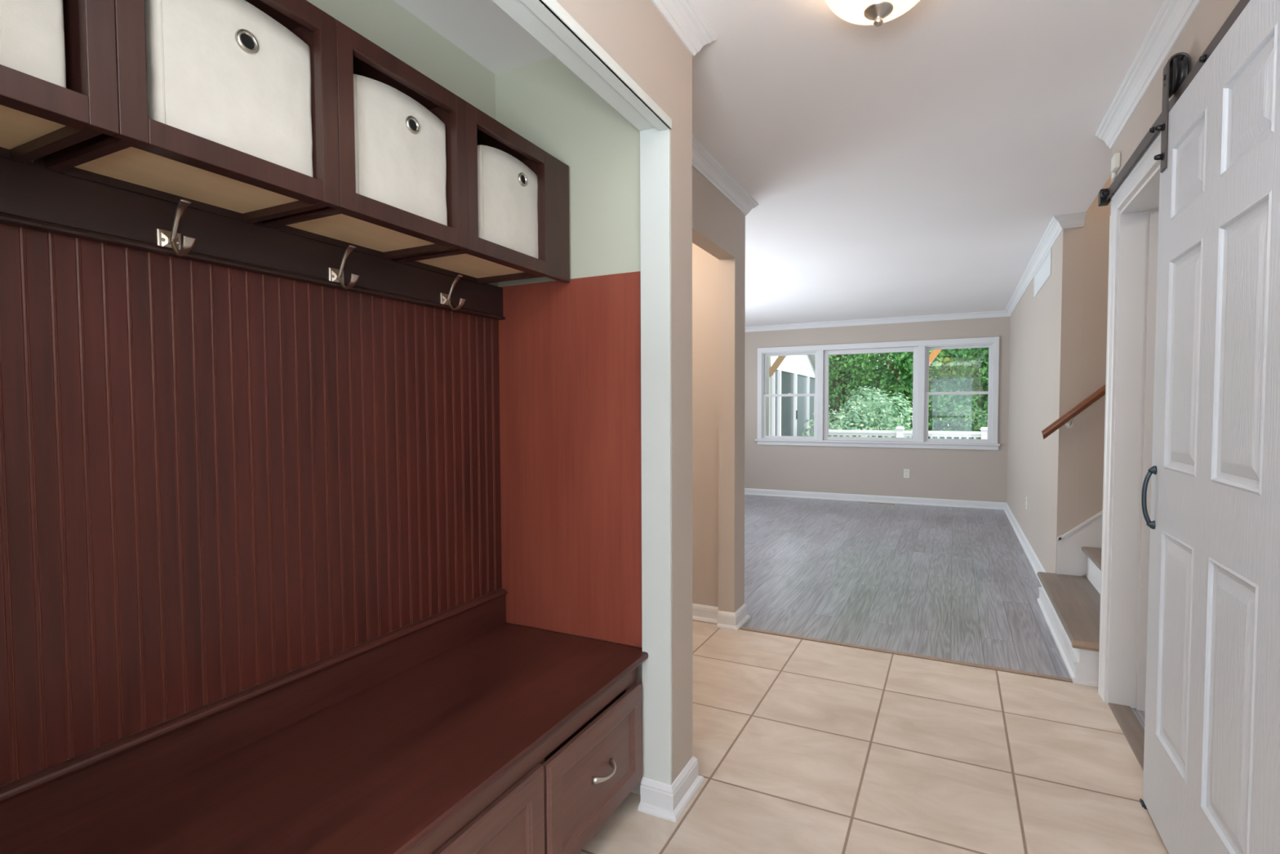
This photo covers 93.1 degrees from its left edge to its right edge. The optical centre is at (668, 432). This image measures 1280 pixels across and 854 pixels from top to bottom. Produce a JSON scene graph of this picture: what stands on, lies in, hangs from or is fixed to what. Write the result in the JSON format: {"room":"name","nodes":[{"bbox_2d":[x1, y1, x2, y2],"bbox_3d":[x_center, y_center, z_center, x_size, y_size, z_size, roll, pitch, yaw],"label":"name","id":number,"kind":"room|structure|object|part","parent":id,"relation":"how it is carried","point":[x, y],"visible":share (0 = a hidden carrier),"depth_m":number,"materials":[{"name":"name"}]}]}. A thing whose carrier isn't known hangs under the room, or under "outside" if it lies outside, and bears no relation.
{"room":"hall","nodes":[
{"label":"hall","id":0,"kind":"room"},
{"bbox_2d":[0,0,640,786],"bbox_3d":[-0.727,-0.006,1.297,0.681,2.400,1.646,1,2,25],"label":"wall niche","id":1,"kind":"object","parent":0,"point":[544,102],"visible":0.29,"depth_m":1.94,"materials":[{"name":"green paint"}]},
{"bbox_2d":[0,0,119,165],"bbox_3d":[-1.028,-0.630,0.798,0.282,0.374,0.360,1,2,25],"label":"cubby","id":2,"kind":"object","parent":1,"relation":"attached to","point":[39,117],"visible":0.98,"depth_m":0.89,"materials":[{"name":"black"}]},
{"bbox_3d":[-1.153,-0.633,0.857,0.005,0.373,0.360,1,2,25],"label":"panel","id":3,"kind":"part","parent":2,"relation":"part of","materials":[{"name":"black"}]},
{"bbox_2d":[0,0,66,88],"bbox_3d":[-1.035,-0.619,0.806,0.254,0.294,0.265,1,2,25],"label":"storage bin","id":4,"kind":"object","parent":2,"relation":"on","point":[32,32],"visible":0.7,"depth_m":0.85,"materials":[{"name":"fabric"}]},
{"bbox_3d":[-1.035,-0.465,0.807,0.255,0.011,0.301,1,2,25],"label":"panel","id":5,"kind":"part","parent":2,"relation":"part of","materials":[{"name":"brown wood"}]},
{"bbox_3d":[-0.929,-0.451,0.758,0.022,0.014,0.301,1,2,25],"label":"rail","id":6,"kind":"part","parent":2,"relation":"part of","materials":[{"name":"brown wood"}]},
{"bbox_2d":[34,0,339,224],"bbox_3d":[-0.875,-0.643,1.124,0.282,0.374,0.360,1,2,25],"label":"cubby","id":7,"kind":"object","parent":1,"relation":"attached to","point":[148,157],"visible":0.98,"depth_m":1.11,"materials":[{"name":"brown wood"}]},
{"bbox_3d":[-0.949,-0.637,0.983,0.255,0.374,0.018,1,2,25],"label":"panel","id":8,"kind":"part","parent":7,"relation":"part of","materials":[{"name":"brown wood"}]},
{"bbox_3d":[-0.999,-0.645,1.183,0.005,0.373,0.360,1,2,25],"label":"panel","id":9,"kind":"part","parent":7,"relation":"part of","materials":[{"name":"black"}]},
{"bbox_3d":[-0.881,-0.477,1.134,0.255,0.011,0.301,1,2,25],"label":"panel","id":10,"kind":"part","parent":7,"relation":"part of","materials":[{"name":"brown wood"}]},
{"bbox_3d":[-0.776,-0.463,1.085,0.022,0.014,0.301,1,2,25],"label":"rail","id":11,"kind":"part","parent":7,"relation":"part of","materials":[{"name":"brown wood"}]},
{"bbox_3d":[-0.757,-0.641,1.069,0.021,0.374,0.360,1,2,25],"label":"frame","id":12,"kind":"part","parent":7,"relation":"part of","materials":[{"name":"brown wood"}]},
{"bbox_2d":[144,0,313,177],"bbox_3d":[-0.876,-0.633,1.143,0.254,0.297,0.272,1,2,25],"label":"storage bin","id":13,"kind":"object","parent":7,"relation":"on","point":[227,73],"visible":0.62,"depth_m":1.07,"materials":[{"name":"fabric"}]},
{"bbox_3d":[-0.882,-0.823,1.121,0.255,0.014,0.301,1,2,25],"label":"panel","id":14,"kind":"part","parent":7,"relation":"part of","materials":[{"name":"brown wood"}]},
{"bbox_3d":[-0.814,-0.648,1.272,0.255,0.374,0.018,1,2,25],"label":"panel","id":15,"kind":"part","parent":7,"relation":"part of","materials":[{"name":"brown wood"}]},
{"bbox_2d":[0,222,502,786],"bbox_3d":[-0.924,0.106,1.433,0.008,0.943,1.556,1,2,25],"label":"beadboard panel","id":16,"kind":"object","parent":1,"relation":"attached to","point":[217,482],"visible":1,"depth_m":1.29,"materials":[{"name":"brown wood"}]},
{"bbox_2d":[0,157,505,319],"bbox_3d":[-0.912,-0.420,1.407,0.038,0.110,1.555,1,2,25],"label":"hook rail","id":17,"kind":"object","parent":1,"relation":"attached to","point":[32,197],"visible":0.94,"depth_m":1.27,"materials":[{"name":"wood"}]},
{"bbox_2d":[156,199,195,256],"bbox_3d":[-0.963,-0.400,1.190,0.074,0.105,0.041,1,2,25],"label":"coat hook","id":18,"kind":"object","parent":17,"relation":"attached to","point":[172,239],"visible":1,"depth_m":1.19,"materials":[{"name":"silver metal"}]},
{"bbox_3d":[-0.993,-0.380,1.205,0.008,0.041,0.041,1,2,25],"label":"hook plate","id":19,"kind":"part","parent":18,"relation":"part of","materials":[{"name":"silver metal"}]},
{"bbox_2d":[328,244,359,288],"bbox_3d":[-0.809,-0.413,1.517,0.074,0.105,0.041,1,2,25],"label":"coat hook","id":20,"kind":"object","parent":17,"relation":"attached to","point":[334,274],"visible":1,"depth_m":1.52,"materials":[{"name":"silver metal"}]},
{"bbox_3d":[-0.839,-0.393,1.531,0.008,0.041,0.041,1,2,25],"label":"hook plate","id":21,"kind":"part","parent":20,"relation":"part of","materials":[{"name":"silver metal"}]},
{"bbox_2d":[440,274,465,310],"bbox_3d":[-0.654,-0.425,1.846,0.074,0.105,0.041,1,2,25],"label":"coat hook","id":22,"kind":"object","parent":17,"relation":"attached to","point":[445,299],"visible":1,"depth_m":1.84,"materials":[{"name":"silver metal"}]},
{"bbox_3d":[-0.684,-0.406,1.861,0.008,0.041,0.041,1,2,25],"label":"hook plate","id":23,"kind":"part","parent":22,"relation":"part of","materials":[{"name":"silver metal"}]},
{"bbox_2d":[256,19,468,260],"bbox_3d":[-0.721,-0.655,1.451,0.282,0.374,0.360,1,2,25],"label":"cubby","id":24,"kind":"object","parent":1,"relation":"attached to","point":[375,228],"visible":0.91,"depth_m":1.41,"materials":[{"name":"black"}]},
{"bbox_3d":[-0.796,-0.650,1.310,0.255,0.374,0.018,1,2,25],"label":"panel","id":25,"kind":"part","parent":24,"relation":"part of","materials":[{"name":"brown wood"}]},
{"bbox_3d":[-0.846,-0.658,1.510,0.005,0.373,0.360,1,2,25],"label":"panel","id":26,"kind":"part","parent":24,"relation":"part of","materials":[{"name":"black"}]},
{"bbox_3d":[-0.727,-0.490,1.460,0.255,0.011,0.301,1,2,25],"label":"panel","id":27,"kind":"part","parent":24,"relation":"part of","materials":[{"name":"brown wood"}]},
{"bbox_3d":[-0.728,-0.835,1.447,0.255,0.014,0.301,1,2,25],"label":"panel","id":28,"kind":"part","parent":24,"relation":"part of","materials":[{"name":"brown wood"}]},
{"bbox_3d":[-0.622,-0.476,1.411,0.022,0.014,0.301,1,2,25],"label":"rail","id":29,"kind":"part","parent":24,"relation":"part of","materials":[{"name":"brown wood"}]},
{"bbox_2d":[353,74,447,226],"bbox_3d":[-0.725,-0.645,1.465,0.254,0.295,0.271,1,2,25],"label":"storage bin","id":30,"kind":"object","parent":24,"relation":"on","point":[401,157],"visible":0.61,"depth_m":1.40,"materials":[{"name":"fabric"}]},
{"bbox_3d":[-0.603,-0.654,1.395,0.021,0.374,0.360,1,2,25],"label":"frame","id":31,"kind":"part","parent":24,"relation":"part of","materials":[{"name":"brown wood"}]},
{"bbox_3d":[-0.660,-0.661,1.598,0.255,0.374,0.018,1,2,25],"label":"panel","id":32,"kind":"part","parent":24,"relation":"part of","materials":[{"name":"brown wood"}]},
{"bbox_2d":[392,102,569,284],"bbox_3d":[-0.547,-0.670,1.820,0.282,0.374,0.455,1,2,25],"label":"cubby","id":33,"kind":"object","parent":1,"relation":"attached to","point":[485,261],"visible":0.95,"depth_m":1.82,"materials":[{"name":"brown wood"}]},
{"bbox_3d":[-0.642,-0.662,1.636,0.255,0.374,0.018,1,2,25],"label":"panel","id":34,"kind":"part","parent":33,"relation":"part of","materials":[{"name":"brown wood"}]},
{"bbox_3d":[-0.692,-0.670,1.836,0.005,0.373,0.360,1,2,25],"label":"panel","id":35,"kind":"part","parent":33,"relation":"part of","materials":[{"name":"black"}]},
{"bbox_3d":[-0.574,-0.503,1.787,0.255,0.011,0.301,1,2,25],"label":"panel","id":36,"kind":"part","parent":33,"relation":"part of","materials":[{"name":"brown wood"}]},
{"bbox_3d":[-0.468,-0.489,1.738,0.022,0.014,0.301,1,2,25],"label":"rail","id":37,"kind":"part","parent":33,"relation":"part of","materials":[{"name":"brown wood"}]},
{"bbox_3d":[-0.574,-0.848,1.774,0.255,0.014,0.301,1,2,25],"label":"panel","id":38,"kind":"part","parent":33,"relation":"part of","materials":[{"name":"brown wood"}]},
{"bbox_2d":[476,145,537,258],"bbox_3d":[-0.562,-0.658,1.811,0.254,0.294,0.270,1,2,25],"label":"storage bin","id":39,"kind":"object","parent":33,"relation":"on","point":[508,188],"visible":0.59,"depth_m":1.74,"materials":[{"name":"fabric"}]},
{"bbox_3d":[-0.506,-0.674,1.925,0.255,0.374,0.018,1,2,25],"label":"panel","id":40,"kind":"part","parent":33,"relation":"part of","materials":[{"name":"brown wood"}]},
{"bbox_3d":[-0.429,-0.668,1.765,0.021,0.374,0.455,1,2,25],"label":"frame","id":41,"kind":"part","parent":33,"relation":"part of","materials":[{"name":"brown wood"}]},
{"bbox_2d":[498,271,641,647],"bbox_3d":[-0.333,0.086,2.011,0.570,1.178,0.008,1,2,25],"label":"end panel","id":42,"kind":"object","parent":1,"relation":"attached to","point":[570,353],"visible":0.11,"depth_m":2.00,"materials":[{"name":"red wood"}]},
{"bbox_2d":[393,0,555,74],"bbox_3d":[-0.730,-1.224,1.250,0.681,0.038,1.644,1,2,25],"label":"ceiling","id":43,"kind":"structure","parent":0,"point":[482,29],"depth_m":1.85,"materials":[{"name":"paint"}]},
{"bbox_2d":[506,0,693,794],"bbox_3d":[-1.194,0.001,0.599,1.130,2.440,3.566,1,2,25],"label":"wall","id":44,"kind":"structure","parent":0,"point":[635,34],"depth_m":1.86,"materials":[{"name":"beige paint"}]},
{"bbox_2d":[492,0,671,784],"bbox_3d":[-0.366,0.154,1.154,0.098,2.088,1.545,1,2,25],"label":"trim","id":45,"kind":"structure","parent":44,"relation":"attached to","point":[655,144],"depth_m":1.83,"materials":[{"name":"paint"}]},
{"bbox_2d":[520,0,671,131],"bbox_3d":[-0.334,-0.881,1.099,0.043,0.028,1.524,1,2,25],"label":"trim","id":46,"kind":"structure","parent":44,"relation":"attached to","point":[550,12],"depth_m":1.43,"materials":[{"name":"paint"}]},
{"bbox_2d":[638,755,704,822],"bbox_3d":[-0.084,1.122,1.997,0.340,0.090,0.231,1,2,25],"label":"baseboard","id":47,"kind":"structure","parent":44,"relation":"attached to","point":[657,798],"depth_m":1.88,"materials":[{"name":"white paint"}]},
{"bbox_2d":[651,0,716,56],"bbox_3d":[-0.763,-1.180,0.467,0.390,0.072,3.476,1,2,25],"label":"crown molding","id":48,"kind":"structure","parent":44,"relation":"attached to","point":[685,19],"depth_m":1.82,"materials":[{"name":"white paint"}]},
{"bbox_2d":[692,242,718,606],"bbox_3d":[-0.676,-0.096,3.150,1.492,2.440,1.694,1,2,25],"label":"wall","id":49,"kind":"structure","parent":0,"point":[704,265],"depth_m":3.53,"materials":[{"name":"beige paint"}]},
{"bbox_2d":[692,603,751,631],"bbox_3d":[-0.249,1.054,3.829,1.518,0.090,0.242,1,2,25],"label":"baseboard","id":50,"kind":"structure","parent":49,"relation":"attached to","point":[726,620],"depth_m":3.53,"materials":[{"name":"white paint"}]},
{"bbox_2d":[692,166,745,612],"bbox_3d":[0.064,-0.086,2.857,0.096,2.440,1.594,1,2,25],"label":"wall","id":51,"kind":"structure","parent":0,"point":[718,226],"depth_m":3.42,"materials":[{"name":"beige paint"}]},
{"bbox_2d":[692,135,758,215],"bbox_3d":[-0.710,-1.283,3.208,1.948,0.072,1.654,1,2,25],"label":"crown molding","id":52,"kind":"structure","parent":51,"relation":"attached to","point":[703,162],"depth_m":3.05,"materials":[{"name":"white paint"}]},
{"bbox_2d":[578,494,1168,853],"bbox_3d":[-0.289,1.153,3.980,5.320,0.120,10.370,1,2,25],"label":"floor","id":53,"kind":"structure","parent":0,"point":[801,746],"depth_m":2.47,"materials":[{"name":"beige ceramic"}]},
{"bbox_2d":[0,587,648,853],"bbox_3d":[-0.645,0.888,1.329,0.607,0.611,1.547,1,2,25],"label":"storage bench","id":54,"kind":"object","parent":53,"relation":"on","point":[462,728],"visible":1,"depth_m":1.35,"materials":[{"name":"brown wood"}]},
{"bbox_3d":[-0.403,0.951,1.230,0.020,0.306,0.480,1,2,25],"label":"drawer","id":55,"kind":"part","parent":54,"relation":"part of","materials":[{"name":"brown wood"}]},
{"bbox_3d":[-0.432,0.920,1.216,0.019,0.384,1.520,1,2,25],"label":"frame","id":56,"kind":"part","parent":54,"relation":"part of","materials":[{"name":"brown wood"}]},
{"bbox_3d":[-0.191,0.936,1.667,0.020,0.302,0.480,1,2,25],"label":"drawer","id":57,"kind":"part","parent":54,"relation":"part of","materials":[{"name":"brown wood"}]},
{"bbox_3d":[-0.171,0.937,1.671,0.039,0.020,0.112,1,2,25],"label":"drawer pull","id":58,"kind":"part","parent":54,"relation":"part of","materials":[{"name":"silver metal"}]},
{"bbox_2d":[865,502,897,505],"bbox_3d":[2.794,0.934,7.966,0.380,0.006,0.120,1,2,25],"label":"floor vent","id":59,"kind":"object","parent":53,"relation":"in","point":[877,503],"visible":1,"depth_m":7.97,"materials":[{"name":"beige"}]},
{"bbox_2d":[739,626,1072,681],"bbox_3d":[1.123,1.120,3.100,1.586,0.006,0.030,1,2,25],"label":"transition strip","id":60,"kind":"object","parent":53,"relation":"on","point":[740,628],"visible":1,"depth_m":3.04,"materials":[{"name":"laminate"}]},
{"bbox_2d":[1036,510,1102,687],"bbox_3d":[2.962,0.376,2.895,1.905,1.500,1.320,1,2,25],"label":"staircase","id":61,"kind":"structure","parent":53,"relation":"on","point":[1068,601],"depth_m":3.41,"materials":[{"name":"white paint"}]},
{"bbox_3d":[2.123,1.066,3.332,0.025,0.092,1.292,1,2,25],"label":"riser baseboard","id":62,"kind":"part","parent":61,"relation":"part of","materials":[{"name":"white paint"}]},
{"bbox_3d":[3.054,0.255,3.555,1.294,1.309,0.008,1,2,25],"label":"skirt moulding","id":63,"kind":"part","parent":61,"relation":"part of","materials":[{"name":"white paint"}]},
{"bbox_3d":[1.879,1.124,2.728,0.098,0.022,0.018,1,2,25],"label":"baseboard","id":64,"kind":"part","parent":61,"relation":"part of","materials":[{"name":"white paint"}]},
{"bbox_2d":[1139,798,1147,809],"bbox_3d":[1.502,1.162,1.891,0.044,0.010,0.046,1,2,25],"label":"floor guide","id":65,"kind":"object","parent":53,"relation":"on","point":[1141,801],"visible":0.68,"depth_m":1.89,"materials":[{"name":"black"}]},
{"bbox_2d":[744,316,1009,502],"bbox_3d":[1.890,-0.304,8.566,5.320,2.440,0.140,1,2,25],"label":"wall","id":66,"kind":"structure","parent":0,"point":[964,474],"depth_m":8.06,"materials":[{"name":"beige paint"}]},
{"bbox_2d":[744,488,1006,510],"bbox_3d":[1.872,0.873,8.526,5.054,0.090,0.030,1,2,25],"label":"baseboard","id":67,"kind":"structure","parent":66,"relation":"attached to","point":[826,495],"depth_m":8.07,"materials":[{"name":"white paint"}]},
{"bbox_2d":[755,336,999,449],"bbox_3d":[2.688,-0.502,8.141,3.120,1.393,0.155,1,2,25],"label":"window","id":68,"kind":"structure","parent":66,"relation":"in","point":[921,348],"depth_m":7.96,"materials":[{"name":"white paint"}]},
{"bbox_3d":[1.719,-0.227,8.607,0.756,0.644,0.033,1,2,25],"label":"sash","id":69,"kind":"part","parent":68,"relation":"part of","materials":[{"name":"white paint"}]},
{"bbox_3d":[1.729,-0.522,8.617,0.788,1.241,0.110,1,2,25],"label":"frame","id":70,"kind":"part","parent":68,"relation":"part of","materials":[{"name":"white paint"}]},
{"bbox_3d":[1.734,-0.822,8.619,0.756,0.610,0.030,1,2,25],"label":"sash","id":71,"kind":"part","parent":68,"relation":"part of","materials":[{"name":"white paint"}]},
{"bbox_3d":[2.703,-0.507,8.153,1.207,1.241,0.060,1,2,25],"label":"fixed sash","id":72,"kind":"part","parent":68,"relation":"part of","materials":[{"name":"white paint"}]},
{"bbox_3d":[3.668,-0.197,7.690,0.743,0.644,0.033,1,2,25],"label":"sash","id":73,"kind":"part","parent":68,"relation":"part of","materials":[{"name":"white paint"}]},
{"bbox_3d":[3.677,-0.492,7.700,0.775,1.241,0.110,1,2,25],"label":"frame","id":74,"kind":"part","parent":68,"relation":"part of","materials":[{"name":"white paint"}]},
{"bbox_3d":[3.683,-0.792,7.703,0.743,0.610,0.030,1,2,25],"label":"sash","id":75,"kind":"part","parent":68,"relation":"part of","materials":[{"name":"white paint"}]},
{"bbox_2d":[903,468,909,477],"bbox_3d":[3.118,0.537,7.938,0.072,0.116,0.009,1,2,25],"label":"wall outlet","id":76,"kind":"object","parent":66,"relation":"attached to","point":[906,472],"visible":1,"depth_m":7.93,"materials":[{"name":"white plastic"}]},
{"bbox_2d":[692,0,1164,326],"bbox_3d":[0.781,-1.478,3.374,7.700,0.300,10.370,1,2,25],"label":"ceiling","id":77,"kind":"structure","parent":0,"point":[918,162],"depth_m":2.67,"materials":[{"name":"paint"}]},
{"bbox_2d":[825,0,919,26],"bbox_3d":[0.554,-1.169,1.599,0.320,0.185,0.320,1,2,25],"label":"ceiling light","id":78,"kind":"object","parent":77,"relation":"attached to","point":[863,12],"visible":1,"depth_m":1.60,"materials":[{"name":"white glass"}]},
{"bbox_2d":[1078,175,1111,576],"bbox_3d":[3.626,-1.343,3.313,2.496,5.100,0.120,1,2,25],"label":"wall","id":79,"kind":"structure","parent":0,"point":[1097,218],"depth_m":3.75,"materials":[{"name":"beige paint"}]},
{"bbox_2d":[745,212,1085,332],"bbox_3d":[1.065,-1.414,6.609,5.163,0.072,4.024,1,2,25],"label":"crown molding","id":80,"kind":"structure","parent":79,"relation":"attached to","point":[1058,223],"depth_m":7.38,"materials":[{"name":"white paint"}]},
{"bbox_2d":[1041,384,1105,439],"bbox_3d":[3.038,-0.637,3.491,1.506,1.380,0.106,1,2,25],"label":"handrail","id":81,"kind":"object","parent":79,"relation":"attached to","point":[1064,420],"visible":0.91,"depth_m":3.72,"materials":[{"name":"brown wood"}]},
{"bbox_3d":[2.519,-0.051,3.809,0.044,0.044,0.014,1,2,25],"label":"bracket plate","id":82,"kind":"part","parent":81,"relation":"part of","materials":[{"name":"silver metal"}]},
{"bbox_2d":[1006,0,1239,573],"bbox_3d":[2.034,-0.088,2.766,0.116,2.440,10.240,1,2,25],"label":"wall","id":83,"kind":"structure","parent":0,"point":[1046,329],"depth_m":3.99,"materials":[{"name":"beige paint"}]},
{"bbox_2d":[1004,502,1045,585],"bbox_3d":[3.307,0.976,5.678,0.030,0.090,3.904,1,2,25],"label":"baseboard","id":84,"kind":"structure","parent":83,"relation":"attached to","point":[1037,566],"depth_m":5.34,"materials":[{"name":"white paint"}]},
{"bbox_2d":[1026,496,1027,510],"bbox_3d":[3.198,0.631,5.409,0.009,0.116,0.072,1,2,25],"label":"wall outlet","id":85,"kind":"object","parent":83,"relation":"attached to","point":[1026,496],"visible":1,"depth_m":5.39,"materials":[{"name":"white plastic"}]},
{"bbox_2d":[1033,248,1052,297],"bbox_3d":[2.883,-1.214,4.678,0.007,0.183,0.980,1,2,25],"label":"air vent","id":86,"kind":"object","parent":83,"relation":"in","point":[1043,273],"visible":1,"depth_m":4.62,"materials":[{"name":"white metal"}]},
{"bbox_2d":[1111,152,1120,179],"bbox_3d":[1.863,-1.112,2.531,0.022,0.075,0.110,1,2,25],"label":"sensor","id":87,"kind":"object","parent":83,"relation":"attached to","point":[1116,159],"visible":1,"depth_m":2.49,"materials":[{"name":"white plastic"}]},
{"bbox_2d":[1097,130,1160,711],"bbox_3d":[1.734,0.082,2.131,0.152,2.149,0.984,1,2,25],"label":"door frame","id":88,"kind":"structure","parent":83,"relation":"in","point":[1134,229],"depth_m":2.48,"materials":[{"name":"white paint"}]},
{"bbox_3d":[1.863,0.112,2.564,0.017,2.057,0.092,1,2,25],"label":"casing","id":89,"kind":"part","parent":88,"relation":"part of","materials":[{"name":"white paint"}]},
{"bbox_3d":[1.670,-0.946,2.121,0.017,0.092,0.984,1,2,25],"label":"head casing","id":90,"kind":"part","parent":88,"relation":"part of","materials":[{"name":"white paint"}]},
{"bbox_2d":[1095,0,1201,148],"bbox_3d":[0.865,-1.183,0.451,0.060,0.072,4.835,1,2,25],"label":"crown molding","id":91,"kind":"structure","parent":83,"relation":"attached to","point":[1173,16],"depth_m":2.04,"materials":[{"name":"white paint"}]},
{"bbox_2d":[1097,0,1250,206],"bbox_3d":[1.432,-0.970,1.661,0.056,0.062,2.090,1,2,25],"label":"barn door track","id":92,"kind":"object","parent":83,"relation":"attached to","point":[1104,194],"visible":0.71,"depth_m":1.77,"materials":[{"name":"brown metal"}]},
{"bbox_2d":[1141,0,1279,853],"bbox_3d":[1.304,0.043,1.454,0.081,2.257,0.904,1,2,25],"label":"barn door","id":93,"kind":"structure","parent":92,"relation":"hanging from","point":[1211,777],"depth_m":1.41,"materials":[{"name":"white painted wood"},{"name":"black metal"}]},
{"bbox_2d":[1131,707,1145,729],"bbox_3d":[2.167,1.259,1.030,1.720,0.118,2.620,1,2,25],"label":"floor","id":94,"kind":"structure","parent":0,"point":[1140,715],"depth_m":2.45,"materials":[{"name":"grey laminate"}]},
{"bbox_2d":[1108,702,1144,771],"bbox_3d":[1.719,1.158,2.182,0.076,0.016,0.788,1,2,25],"label":"threshold","id":95,"kind":"object","parent":94,"relation":"on","point":[1131,726],"visible":0.49,"depth_m":2.34,"materials":[{"name":"laminate"}]},
{"label":"outside","id":96,"kind":"structure","parent":0,"visible":0},
{"bbox_3d":[22.279,0.716,47.380,120.000,0.200,75.400,1,2,25],"label":"ground","id":97,"kind":"structure","parent":96,"visible":0},
{"bbox_2d":[801,386,912,437],"bbox_3d":[4.653,0.377,14.718,2.861,3.038,2.922,0,2,12],"label":"shrub","id":98,"kind":"object","parent":97,"relation":"on","point":[861,415],"visible":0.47,"depth_m":14.05,"materials":[{"name":"green plant"}]},
{"bbox_2d":[828,354,893,426],"bbox_3d":[6.403,-3.498,25.534,6.258,10.159,6.902,1,2,30],"label":"leafy tree","id":99,"kind":"object","parent":97,"relation":"on","point":[841,354],"visible":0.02,"depth_m":24.24,"materials":[{"name":"green plant"}]},
{"bbox_2d":[828,352,913,426],"bbox_3d":[5.878,-2.633,20.513,5.676,8.599,6.120,0,2,4],"label":"leafy tree","id":100,"kind":"object","parent":97,"relation":"on","point":[840,385],"visible":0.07,"depth_m":19.63,"materials":[{"name":"green plant"}]},
{"bbox_2d":[831,347,988,439],"bbox_3d":[7.649,-1.949,18.187,4.893,7.422,5.087,2,3,43],"label":"leafy tree","id":101,"kind":"object","parent":97,"relation":"on","point":[881,364],"visible":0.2,"depth_m":17.86,"materials":[{"name":"green plant"}]},
{"bbox_2d":[859,351,982,438],"bbox_3d":[9.540,-4.051,24.733,6.889,11.187,8.145,-2,3,-39],"label":"leafy tree","id":102,"kind":"object","parent":97,"relation":"on","point":[902,352],"visible":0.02,"depth_m":23.80,"materials":[{"name":"green plant"}]},
{"bbox_2d":[888,361,988,439],"bbox_3d":[12.589,-4.095,22.252,7.211,11.356,7.487,-2,3,-45],"label":"leafy tree","id":103,"kind":"object","parent":97,"relation":"on","point":[983,389],"visible":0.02,"depth_m":21.96,"materials":[{"name":"green plant"}]},
{"bbox_2d":[901,347,988,439],"bbox_3d":[9.487,-1.753,17.192,5.036,7.069,4.884,-2,3,-39],"label":"leafy tree","id":104,"kind":"object","parent":97,"relation":"on","point":[980,357],"visible":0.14,"depth_m":16.90,"materials":[{"name":"green plant"}]},
{"bbox_2d":[946,404,987,439],"bbox_3d":[7.472,0.585,14.798,2.637,2.591,2.447,1,2,25],"label":"shrub","id":105,"kind":"object","parent":97,"relation":"on","point":[966,421],"visible":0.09,"depth_m":14.51,"materials":[{"name":"green plant"}]},
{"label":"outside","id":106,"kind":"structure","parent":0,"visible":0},
{"bbox_3d":[5.788,1.083,8.813,13.000,0.130,3.510,1,2,25],"label":"deck","id":107,"kind":"object","parent":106,"visible":0},
{"bbox_2d":[766,355,786,435],"bbox_3d":[1.808,-0.359,9.752,0.570,2.700,0.100,1,2,25],"label":"timber post","id":108,"kind":"object","parent":107,"relation":"on","point":[771,370],"visible":0.25,"depth_m":9.78,"materials":[{"name":"wood"}]},
{"bbox_3d":[1.596,-0.362,9.852,0.100,2.700,0.100,1,2,25],"label":"post","id":109,"kind":"part","parent":108,"relation":"part of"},
{"bbox_2d":[770,354,815,435],"bbox_3d":[1.491,-1.451,14.893,3.180,4.500,8.300,1,2,25],"label":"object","id":110,"kind":"object","parent":107,"relation":"on","point":[795,374],"visible":0.2,"depth_m":14.99,"materials":[{"name":"white"}]},
{"bbox_3d":[1.982,-0.251,12.750,0.015,2.260,1.240,1,2,25],"label":"screen panel","id":111,"kind":"part","parent":110,"relation":"part of","materials":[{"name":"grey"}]},
{"bbox_3d":[2.277,-0.274,13.329,0.105,2.260,0.060,1,2,25],"label":"porch post","id":112,"kind":"part","parent":110,"relation":"part of","materials":[{"name":"white plastic"}]},
{"bbox_3d":[2.365,-0.282,13.563,0.015,2.260,0.440,1,2,25],"label":"screen panel","id":113,"kind":"part","parent":110,"relation":"part of","materials":[{"name":"grey"}]},
{"bbox_3d":[2.498,-0.292,13.799,0.105,2.260,0.100,1,2,25],"label":"porch post","id":114,"kind":"part","parent":110,"relation":"part of","materials":[{"name":"white plastic"}]},
{"bbox_3d":[2.806,-0.319,14.499,0.015,2.260,1.430,1,2,25],"label":"screen panel","id":115,"kind":"part","parent":110,"relation":"part of","materials":[{"name":"grey"}]},
{"bbox_3d":[3.150,-0.345,15.182,0.105,2.260,0.100,1,2,25],"label":"porch post","id":116,"kind":"part","parent":110,"relation":"part of","materials":[{"name":"white plastic"}]},
{"bbox_3d":[3.449,-0.371,15.864,0.015,2.260,1.390,1,2,25],"label":"screen panel","id":117,"kind":"part","parent":110,"relation":"part of","materials":[{"name":"grey"}]},
{"bbox_3d":[3.776,-0.396,16.512,0.105,2.260,0.060,1,2,25],"label":"porch post","id":118,"kind":"part","parent":110,"relation":"part of","materials":[{"name":"white plastic"}]},
{"bbox_3d":[4.051,-0.420,17.144,0.015,2.260,1.320,1,2,25],"label":"screen panel","id":119,"kind":"part","parent":110,"relation":"part of","materials":[{"name":"grey"}]},
{"bbox_2d":[828,426,987,439],"bbox_3d":[6.334,0.438,10.306,7.300,1.045,0.150,1,2,25],"label":"deck railing","id":120,"kind":"object","parent":107,"relation":"on","point":[900,432],"visible":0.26,"depth_m":11.18,"materials":[{"name":"white plastic"}]},
{"bbox_3d":[4.298,0.434,11.265,0.120,0.990,0.120,1,2,25],"label":"rail post","id":121,"kind":"part","parent":120,"relation":"part of","materials":[{"name":"white plastic"}]},
{"bbox_3d":[6.333,0.046,10.291,7.300,0.100,0.100,1,2,25],"label":"rail","id":122,"kind":"part","parent":120,"relation":"part of","materials":[{"name":"white plastic"}]},
{"bbox_3d":[5.565,0.454,10.669,0.120,0.990,0.120,1,2,25],"label":"rail post","id":123,"kind":"part","parent":120,"relation":"part of","materials":[{"name":"white plastic"}]},
{"bbox_2d":[928,349,942,365],"bbox_3d":[3.903,-0.327,8.767,0.570,2.700,0.100,1,2,25],"label":"timber post","id":124,"kind":"object","parent":107,"relation":"on","point":[935,353],"visible":0.02,"depth_m":8.74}
]}

